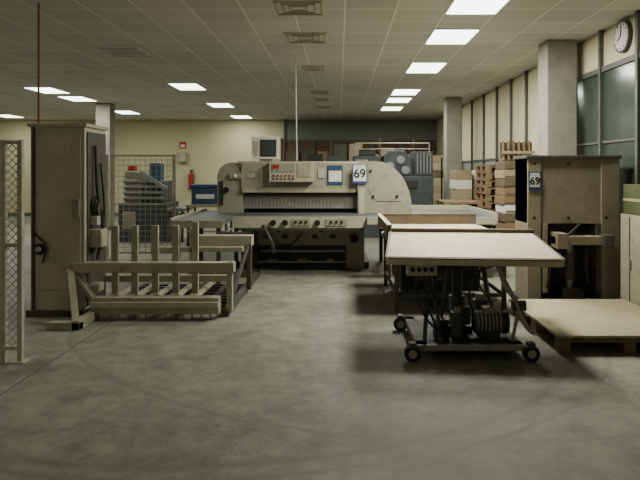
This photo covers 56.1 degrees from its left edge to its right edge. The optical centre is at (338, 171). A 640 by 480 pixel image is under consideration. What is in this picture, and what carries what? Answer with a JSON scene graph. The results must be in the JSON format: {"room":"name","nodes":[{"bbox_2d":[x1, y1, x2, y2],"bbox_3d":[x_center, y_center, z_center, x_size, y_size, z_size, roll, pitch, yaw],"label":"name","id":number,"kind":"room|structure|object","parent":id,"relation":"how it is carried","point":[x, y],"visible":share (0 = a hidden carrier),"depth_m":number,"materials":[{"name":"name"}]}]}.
{"room":"print shop","nodes":[
{"label":"print shop","id":0,"kind":"room"},
{"bbox_2d":[0,120,436,212],"bbox_3d":[-5.225,-0.150,21.875,17.550,3.500,0.250,0,0,0],"label":"wall","id":1,"kind":"structure","parent":0,"point":[210,144],"depth_m":21.80,"materials":[{"name":"beige paint"}]},
{"bbox_2d":[8,213,185,215],"bbox_3d":[-8.000,1.540,21.790,12.000,0.120,0.020,0,0,0],"label":"baseboard","id":2,"kind":"structure","parent":1,"relation":"attached to","point":[9,214],"depth_m":21.78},
{"bbox_2d":[179,142,185,148],"bbox_3d":[-5.675,-0.975,21.788,0.250,0.250,0.025,0,0,0],"label":"fire extinguisher sign","id":3,"kind":"object","parent":1,"relation":"attached to","point":[182,145],"visible":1,"depth_m":21.78,"materials":[{"name":"red paint"}]},
{"bbox_2d":[178,153,187,161],"bbox_3d":[-5.650,-0.525,21.695,0.300,0.350,0.210,0,0,0],"label":"electrical box","id":4,"kind":"object","parent":1,"relation":"attached to","point":[182,157],"visible":1,"depth_m":21.60,"materials":[{"name":"grey plastic"}]},
{"bbox_2d":[188,170,194,188],"bbox_3d":[-5.323,0.275,21.693,0.235,0.710,0.214,0,0,0],"label":"fire extinguisher","id":5,"kind":"object","parent":1,"relation":"attached to","point":[190,176],"visible":0.95,"depth_m":21.61,"materials":[{"name":"red paint"}]},
{"bbox_2d":[0,216,639,479],"bbox_3d":[-5.225,1.700,8.900,17.950,0.200,26.200,0,0,0],"label":"floor","id":6,"kind":"structure","parent":0,"point":[309,376],"depth_m":4.28,"materials":[{"name":"concrete"}]},
{"bbox_2d":[0,140,29,363],"bbox_3d":[-3.290,0.665,5.050,1.320,1.870,0.100,0,0,0],"label":"gate","id":7,"kind":"object","parent":6,"relation":"on","point":[4,244],"visible":1,"depth_m":5.03,"materials":[{"name":"metal"}]},
{"bbox_2d":[96,103,114,229],"bbox_3d":[-6.500,-0.150,16.700,0.420,3.500,0.420,0,0,0],"label":"concrete column","id":8,"kind":"structure","parent":6,"relation":"on","point":[105,112],"depth_m":16.50,"materials":[{"name":"grey concrete"}]},
{"bbox_2d":[106,155,109,259],"bbox_3d":[-4.830,0.640,11.000,1.240,1.920,0.100,0,0,0],"label":"post","id":9,"kind":"object","parent":6,"relation":"on","point":[107,156],"visible":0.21,"depth_m":10.98,"materials":[{"name":"grey metal"}]},
{"bbox_2d":[26,123,253,330],"bbox_3d":[-2.305,0.530,7.175,2.310,2.140,2.250,0,0,0],"label":"machine","id":10,"kind":"object","parent":6,"relation":"on","point":[69,265],"visible":1,"depth_m":6.64,"materials":[{"name":"beige metal"}]},
{"bbox_2d":[109,155,175,259],"bbox_3d":[-3.585,0.640,11.000,1.230,1.920,0.100,0,0,0],"label":"wire mesh fence","id":11,"kind":"object","parent":6,"relation":"on","point":[113,165],"visible":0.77,"depth_m":10.99,"materials":[{"name":"grey metal"}]},
{"bbox_2d":[119,163,192,242],"bbox_3d":[-4.250,0.700,14.075,1.500,1.800,1.050,0,0,0],"label":"machine","id":12,"kind":"object","parent":6,"relation":"on","point":[129,181],"visible":0.79,"depth_m":13.60,"materials":[{"name":"metal"}]},
{"bbox_2d":[186,204,232,245],"bbox_3d":[-2.850,1.149,13.250,0.900,0.899,0.700,0,0,0],"label":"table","id":13,"kind":"object","parent":6,"relation":"on","point":[225,229],"visible":0.43,"depth_m":12.92,"materials":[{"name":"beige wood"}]},
{"bbox_2d":[190,184,216,203],"bbox_3d":[-2.900,0.484,13.250,0.660,0.429,0.560,0,0,0],"label":"crate","id":14,"kind":"object","parent":13,"relation":"on","point":[200,193],"visible":0.71,"depth_m":13.00,"materials":[{"name":"blue plastic"}]},
{"bbox_2d":[169,161,497,284],"bbox_3d":[0.005,0.710,10.265,4.730,1.780,3.870,0,0,0],"label":"machine","id":15,"kind":"object","parent":6,"relation":"on","point":[299,214],"visible":0.8,"depth_m":9.96,"materials":[{"name":"metal"}]},
{"bbox_2d":[252,137,278,160],"bbox_3d":[-1.250,-0.393,10.330,0.460,0.415,0.400,0,0,0],"label":"monitor","id":16,"kind":"object","parent":15,"relation":"on","point":[263,148],"visible":0.95,"depth_m":10.14,"materials":[{"name":"white plastic"}]},
{"bbox_2d":[352,164,366,183],"bbox_3d":[0.340,0.030,9.841,0.240,0.320,0.011,0,0,0],"label":"number card","id":17,"kind":"object","parent":15,"relation":"attached to","point":[359,171],"visible":1,"depth_m":9.84,"materials":[{"name":"white paper"}]},
{"bbox_2d":[281,138,414,161],"bbox_3d":[0.290,0.250,20.140,4.380,2.700,1.080,0,0,0],"label":"storage rack","id":18,"kind":"object","parent":6,"relation":"on","point":[335,149],"visible":0.18,"depth_m":19.70,"materials":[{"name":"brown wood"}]},
{"bbox_2d":[307,143,432,237],"bbox_3d":[0.350,0.442,15.230,3.900,2.316,1.340,0,0,0],"label":"press","id":19,"kind":"object","parent":6,"relation":"on","point":[416,169],"visible":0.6,"depth_m":14.65,"materials":[{"name":"metal"}]},
{"bbox_2d":[433,155,443,204],"bbox_3d":[2.950,0.565,17.500,0.900,2.070,1.000,0,0,0],"label":"cartons","id":20,"kind":"object","parent":6,"relation":"on","point":[438,160],"visible":0.09,"depth_m":17.05,"materials":[{"name":"brown cardboard"}]},
{"bbox_2d":[377,213,505,312],"bbox_3d":[1.205,1.095,7.652,1.490,1.010,1.865,0,0,0],"label":"table","id":21,"kind":"object","parent":6,"relation":"on","point":[386,222],"visible":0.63,"depth_m":7.05,"materials":[{"name":"laminate"}]},
{"bbox_2d":[444,97,461,204],"bbox_3d":[2.920,-0.150,15.400,0.420,3.500,0.420,0,0,0],"label":"concrete column","id":22,"kind":"structure","parent":6,"relation":"on","point":[452,105],"depth_m":15.20,"materials":[{"name":"grey concrete"}]},
{"bbox_2d":[436,199,482,226],"bbox_3d":[2.465,1.095,12.400,0.770,1.010,1.000,0,0,0],"label":"pallet stack","id":23,"kind":"object","parent":6,"relation":"on","point":[470,202],"visible":0.12,"depth_m":12.00,"materials":[{"name":"brown wood"}]},
{"bbox_2d":[450,170,475,204],"bbox_3d":[3.000,0.780,13.750,0.800,1.640,0.900,0,0,0],"label":"cartons","id":24,"kind":"object","parent":6,"relation":"on","point":[462,182],"visible":0.12,"depth_m":13.35,"materials":[{"name":"brown cardboard"}]},
{"bbox_2d":[385,228,565,362],"bbox_3d":[1.194,1.091,5.645,1.574,1.019,1.233,0,0,0],"label":"table","id":25,"kind":"object","parent":6,"relation":"on","point":[421,250],"visible":1,"depth_m":5.31,"materials":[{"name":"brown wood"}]},
{"bbox_2d":[475,165,509,228],"bbox_3d":[3.178,0.733,12.500,0.484,1.735,1.000,0,0,0],"label":"pallet stack","id":26,"kind":"object","parent":6,"relation":"on","point":[485,188],"visible":0.34,"depth_m":12.14,"materials":[{"name":"brown wood"}]},
{"bbox_2d":[495,161,514,228],"bbox_3d":[3.110,0.709,10.650,0.620,1.782,0.900,0,0,0],"label":"cartons","id":27,"kind":"object","parent":6,"relation":"on","point":[505,189],"visible":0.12,"depth_m":10.25,"materials":[{"name":"brown cardboard"}]},
{"bbox_2d":[500,141,534,160],"bbox_3d":[3.090,-0.367,10.420,0.580,0.357,0.240,0,0,0],"label":"wooden pallet","id":28,"kind":"object","parent":27,"relation":"on","point":[508,150],"visible":0.74,"depth_m":10.50,"materials":[{"name":"brown wood"}]},
{"bbox_2d":[538,40,576,154],"bbox_3d":[3.200,-0.150,8.800,0.460,3.500,0.420,0,0,0],"label":"concrete column","id":29,"kind":"structure","parent":6,"relation":"on","point":[557,59],"depth_m":8.60,"materials":[{"name":"white concrete"}]},
{"bbox_2d":[513,155,621,298],"bbox_3d":[2.800,0.700,7.375,1.200,1.800,0.750,0,0,0],"label":"lift","id":30,"kind":"object","parent":6,"relation":"on","point":[575,211],"visible":0.9,"depth_m":7.20,"materials":[{"name":"metal"}]},
{"bbox_2d":[529,172,540,189],"bbox_3d":[2.340,0.110,7.165,0.150,0.220,0.011,0,0,0],"label":"number card","id":31,"kind":"object","parent":30,"relation":"attached to","point":[534,177],"visible":1,"depth_m":7.16,"materials":[{"name":"white paper"}]},
{"bbox_2d":[512,311,639,352],"bbox_3d":[2.575,1.530,6.025,1.250,0.140,1.450,0,0,0],"label":"wooden pallet","id":32,"kind":"object","parent":6,"relation":"on","point":[562,345],"visible":0.32,"depth_m":5.31,"materials":[{"name":"brown wood"}]},
{"bbox_2d":[509,299,639,337],"bbox_3d":[2.570,1.447,6.020,1.300,0.024,1.520,0,0,0],"label":"cardboard sheet","id":33,"kind":"object","parent":32,"relation":"on","point":[564,318],"visible":1,"depth_m":5.92,"materials":[{"name":"beige cardboard"}]},
{"bbox_2d":[621,213,639,305],"bbox_3d":[3.355,1.040,6.725,0.230,1.120,0.450,0,0,0],"label":"base cabinet","id":34,"kind":"object","parent":6,"relation":"on","point":[630,224],"visible":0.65,"depth_m":6.71,"materials":[{"name":"metal"}]},
{"bbox_2d":[623,184,639,215],"bbox_3d":[3.362,0.309,6.700,0.195,0.339,0.400,0,0,0],"label":"carton","id":35,"kind":"object","parent":34,"relation":"on","point":[631,192],"visible":1,"depth_m":6.71,"materials":[{"name":"cardboard"}]},
{"bbox_2d":[0,0,639,119],"bbox_3d":[-5.225,-2.000,8.900,17.950,0.200,26.200,0,0,0],"label":"ceiling","id":36,"kind":"structure","parent":0,"point":[239,51],"depth_m":9.54,"materials":[{"name":"tile"}]},
{"bbox_2d":[0,114,24,117],"bbox_3d":[-11.200,-1.890,20.300,0.620,0.020,0.990,0,0,0],"label":"ceiling lamp","id":37,"kind":"object","parent":36,"relation":"attached to","point":[1,115],"depth_m":20.33,"materials":[{"name":"white plastic"}]},
{"bbox_2d":[37,3,39,122],"bbox_3d":[-3.380,-1.220,6.750,0.022,1.360,0.022,0,0,22],"label":"conduit pipe","id":38,"kind":"object","parent":36,"relation":"attached to","point":[38,4],"visible":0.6,"depth_m":6.74,"materials":[{"name":"brown metal"}]},
{"bbox_2d":[23,87,69,93],"bbox_3d":[-6.750,-1.890,13.900,0.620,0.020,0.990,0,0,0],"label":"ceiling lamp","id":39,"kind":"object","parent":36,"relation":"attached to","point":[47,90],"depth_m":13.84,"materials":[{"name":"white plastic"}]},
{"bbox_2d":[57,96,96,100],"bbox_3d":[-6.750,-1.890,15.500,0.620,0.020,0.990,0,0,0],"label":"ceiling lamp","id":40,"kind":"object","parent":36,"relation":"attached to","point":[73,98],"depth_m":15.35,"materials":[{"name":"white plastic"}]},
{"bbox_2d":[97,46,150,56],"bbox_3d":[-3.350,-1.885,9.400,0.620,0.030,0.640,0,0,0],"label":"ceiling vent","id":41,"kind":"object","parent":36,"relation":"attached to","point":[117,51],"depth_m":9.31,"materials":[{"name":"grey metal"}]},
{"bbox_2d":[115,110,140,113],"bbox_3d":[-6.750,-1.890,19.000,0.620,0.020,0.990,0,0,0],"label":"ceiling lamp","id":42,"kind":"object","parent":36,"relation":"attached to","point":[117,111],"depth_m":18.96,"materials":[{"name":"white plastic"}]},
{"bbox_2d":[168,83,206,89],"bbox_3d":[-3.350,-1.890,13.300,0.620,0.020,0.990,0,0,0],"label":"ceiling lamp","id":43,"kind":"object","parent":36,"relation":"attached to","point":[181,86],"depth_m":13.19,"materials":[{"name":"white plastic"}]},
{"bbox_2d":[206,103,233,106],"bbox_3d":[-3.350,-1.890,17.000,0.620,0.020,0.990,0,0,0],"label":"ceiling lamp","id":44,"kind":"object","parent":36,"relation":"attached to","point":[211,104],"depth_m":16.81,"materials":[{"name":"white plastic"}]},
{"bbox_2d":[230,115,251,117],"bbox_3d":[-3.350,-1.890,20.600,0.620,0.020,0.990,0,0,0],"label":"ceiling lamp","id":45,"kind":"object","parent":36,"relation":"attached to","point":[234,116],"depth_m":20.33,"materials":[{"name":"white plastic"}]},
{"bbox_2d":[295,57,296,160],"bbox_3d":[-0.708,-1.042,9.957,0.048,1.715,0.027,0,0,-44],"label":"hanging cable","id":46,"kind":"object","parent":36,"relation":"hanging from","point":[295,57],"visible":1,"depth_m":9.95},
{"bbox_2d":[270,0,325,15],"bbox_3d":[-0.460,-1.885,6.900,0.600,0.030,0.600,0,0,0],"label":"ceiling vent","id":47,"kind":"object","parent":36,"relation":"attached to","point":[280,7],"depth_m":6.88,"materials":[{"name":"beige metal"}]},
{"bbox_2d":[283,32,327,42],"bbox_3d":[-0.460,-1.885,8.440,0.600,0.030,0.600,0,0,0],"label":"ceiling vent","id":48,"kind":"object","parent":36,"relation":"attached to","point":[291,37],"depth_m":8.35,"materials":[{"name":"beige metal"}]},
{"bbox_2d":[300,65,325,70],"bbox_3d":[-0.460,-1.885,10.900,0.450,0.030,0.450,0,0,0],"label":"ceiling vent","id":49,"kind":"object","parent":36,"relation":"attached to","point":[304,67],"depth_m":10.82,"materials":[{"name":"beige metal"}]},
{"bbox_2d":[310,90,328,93],"bbox_3d":[-0.460,-1.885,14.200,0.450,0.030,0.450,0,0,0],"label":"ceiling vent","id":50,"kind":"object","parent":36,"relation":"attached to","point":[311,91],"depth_m":14.08,"materials":[{"name":"grey metal"}]},
{"bbox_2d":[312,98,329,100],"bbox_3d":[-0.460,-1.885,15.600,0.450,0.030,0.450,0,0,0],"label":"ceiling vent","id":51,"kind":"object","parent":36,"relation":"attached to","point":[314,99],"depth_m":15.48,"materials":[{"name":"grey metal"}]},
{"bbox_2d":[315,106,330,108],"bbox_3d":[-0.460,-1.885,17.500,0.450,0.030,0.450,0,0,0],"label":"ceiling vent","id":52,"kind":"object","parent":36,"relation":"attached to","point":[318,107],"depth_m":17.39,"materials":[{"name":"grey metal"}]},
{"bbox_2d":[380,107,402,110],"bbox_3d":[1.570,-1.890,17.900,0.620,0.020,0.990,0,0,0],"label":"ceiling lamp","id":53,"kind":"object","parent":36,"relation":"attached to","point":[383,108],"depth_m":17.80,"materials":[{"name":"white plastic"}]},
{"bbox_2d":[386,98,411,102],"bbox_3d":[1.570,-1.890,15.800,0.620,0.020,0.990,0,0,0],"label":"ceiling lamp","id":54,"kind":"object","parent":36,"relation":"attached to","point":[390,100],"depth_m":15.78,"materials":[{"name":"white plastic"}]},
{"bbox_2d":[390,89,420,94],"bbox_3d":[1.570,-1.890,14.200,0.620,0.020,0.990,0,0,0],"label":"ceiling lamp","id":55,"kind":"object","parent":36,"relation":"attached to","point":[396,91],"depth_m":14.07,"materials":[{"name":"white plastic"}]},
{"bbox_2d":[405,62,447,72],"bbox_3d":[1.570,-1.890,10.900,0.620,0.020,1.040,0,0,0],"label":"ceiling lamp","id":56,"kind":"object","parent":36,"relation":"attached to","point":[415,67],"depth_m":10.80,"materials":[{"name":"white plastic"}]},
{"bbox_2d":[424,29,480,43],"bbox_3d":[1.570,-1.890,8.400,0.620,0.020,0.890,0,0,0],"label":"ceiling lamp","id":57,"kind":"object","parent":36,"relation":"attached to","point":[438,36],"depth_m":8.33,"materials":[{"name":"white plastic"}]},
{"bbox_2d":[444,0,509,13],"bbox_3d":[1.570,-1.890,6.850,0.620,0.020,0.640,0,0,0],"label":"ceiling lamp","id":58,"kind":"object","parent":36,"relation":"attached to","point":[456,6],"depth_m":6.82,"materials":[{"name":"white plastic"}]},
{"bbox_2d":[437,14,634,170],"bbox_3d":[3.650,-0.150,8.900,0.200,3.500,25.800,0,0,0],"label":"wall","id":59,"kind":"structure","parent":0,"point":[633,15],"depth_m":10.92,"materials":[{"name":"beige paint"}]},
{"bbox_2d":[438,117,443,170],"bbox_3d":[3.515,-0.155,20.150,0.070,3.470,2.700,0,0,0],"label":"window","id":60,"kind":"structure","parent":59,"relation":"in","point":[440,121],"depth_m":20.66,"materials":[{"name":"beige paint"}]},
{"bbox_2d":[462,100,473,169],"bbox_3d":[3.515,-0.155,16.500,0.070,3.470,1.400,0,0,0],"label":"window","id":61,"kind":"structure","parent":59,"relation":"in","point":[467,111],"depth_m":16.48,"materials":[{"name":"beige paint"}]},
{"bbox_2d":[472,94,485,169],"bbox_3d":[3.515,-0.155,15.150,0.070,3.470,1.300,0,0,0],"label":"window","id":62,"kind":"structure","parent":59,"relation":"in","point":[479,104],"depth_m":15.08,"materials":[{"name":"beige paint"}]},
{"bbox_2d":[484,87,498,164],"bbox_3d":[3.515,-0.155,13.900,0.070,3.470,1.200,0,0,0],"label":"window","id":63,"kind":"structure","parent":59,"relation":"in","point":[491,99],"depth_m":13.89,"materials":[{"name":"beige paint"}]},
{"bbox_2d":[497,79,513,178],"bbox_3d":[3.515,-0.155,12.750,0.070,3.470,1.100,0,0,0],"label":"window","id":64,"kind":"structure","parent":59,"relation":"in","point":[505,93],"depth_m":12.72,"materials":[{"name":"beige paint"}]},
{"bbox_2d":[513,71,528,178],"bbox_3d":[3.515,-0.155,11.700,0.070,3.470,1.000,0,0,0],"label":"window","id":65,"kind":"structure","parent":59,"relation":"in","point":[520,85],"depth_m":11.67,"materials":[{"name":"beige paint"}]},
{"bbox_2d":[528,68,537,154],"bbox_3d":[3.515,-0.155,10.700,0.070,3.470,1.000,0,0,0],"label":"window","id":66,"kind":"structure","parent":59,"relation":"in","point":[533,75],"depth_m":10.89,"materials":[{"name":"beige paint"}]},
{"bbox_2d":[577,30,604,154],"bbox_3d":[3.515,-0.155,8.500,0.070,3.470,1.000,0,0,0],"label":"window","id":67,"kind":"structure","parent":59,"relation":"in","point":[590,55],"depth_m":8.39,"materials":[{"name":"grey glass"}]},
{"bbox_2d":[601,10,639,298],"bbox_3d":[3.515,-0.155,7.500,0.070,3.470,1.000,0,0,0],"label":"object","id":68,"kind":"structure","parent":59,"relation":"in","point":[621,71],"depth_m":7.41,"materials":[{"name":"beige paint"}]},
{"bbox_2d":[614,20,632,52],"bbox_3d":[3.506,-1.670,7.400,0.087,0.400,0.400,0,0,0],"label":"wall clock","id":69,"kind":"object","parent":59,"relation":"attached to","point":[623,35],"visible":1,"depth_m":7.33,"materials":[{"name":"white plastic"}]}
]}

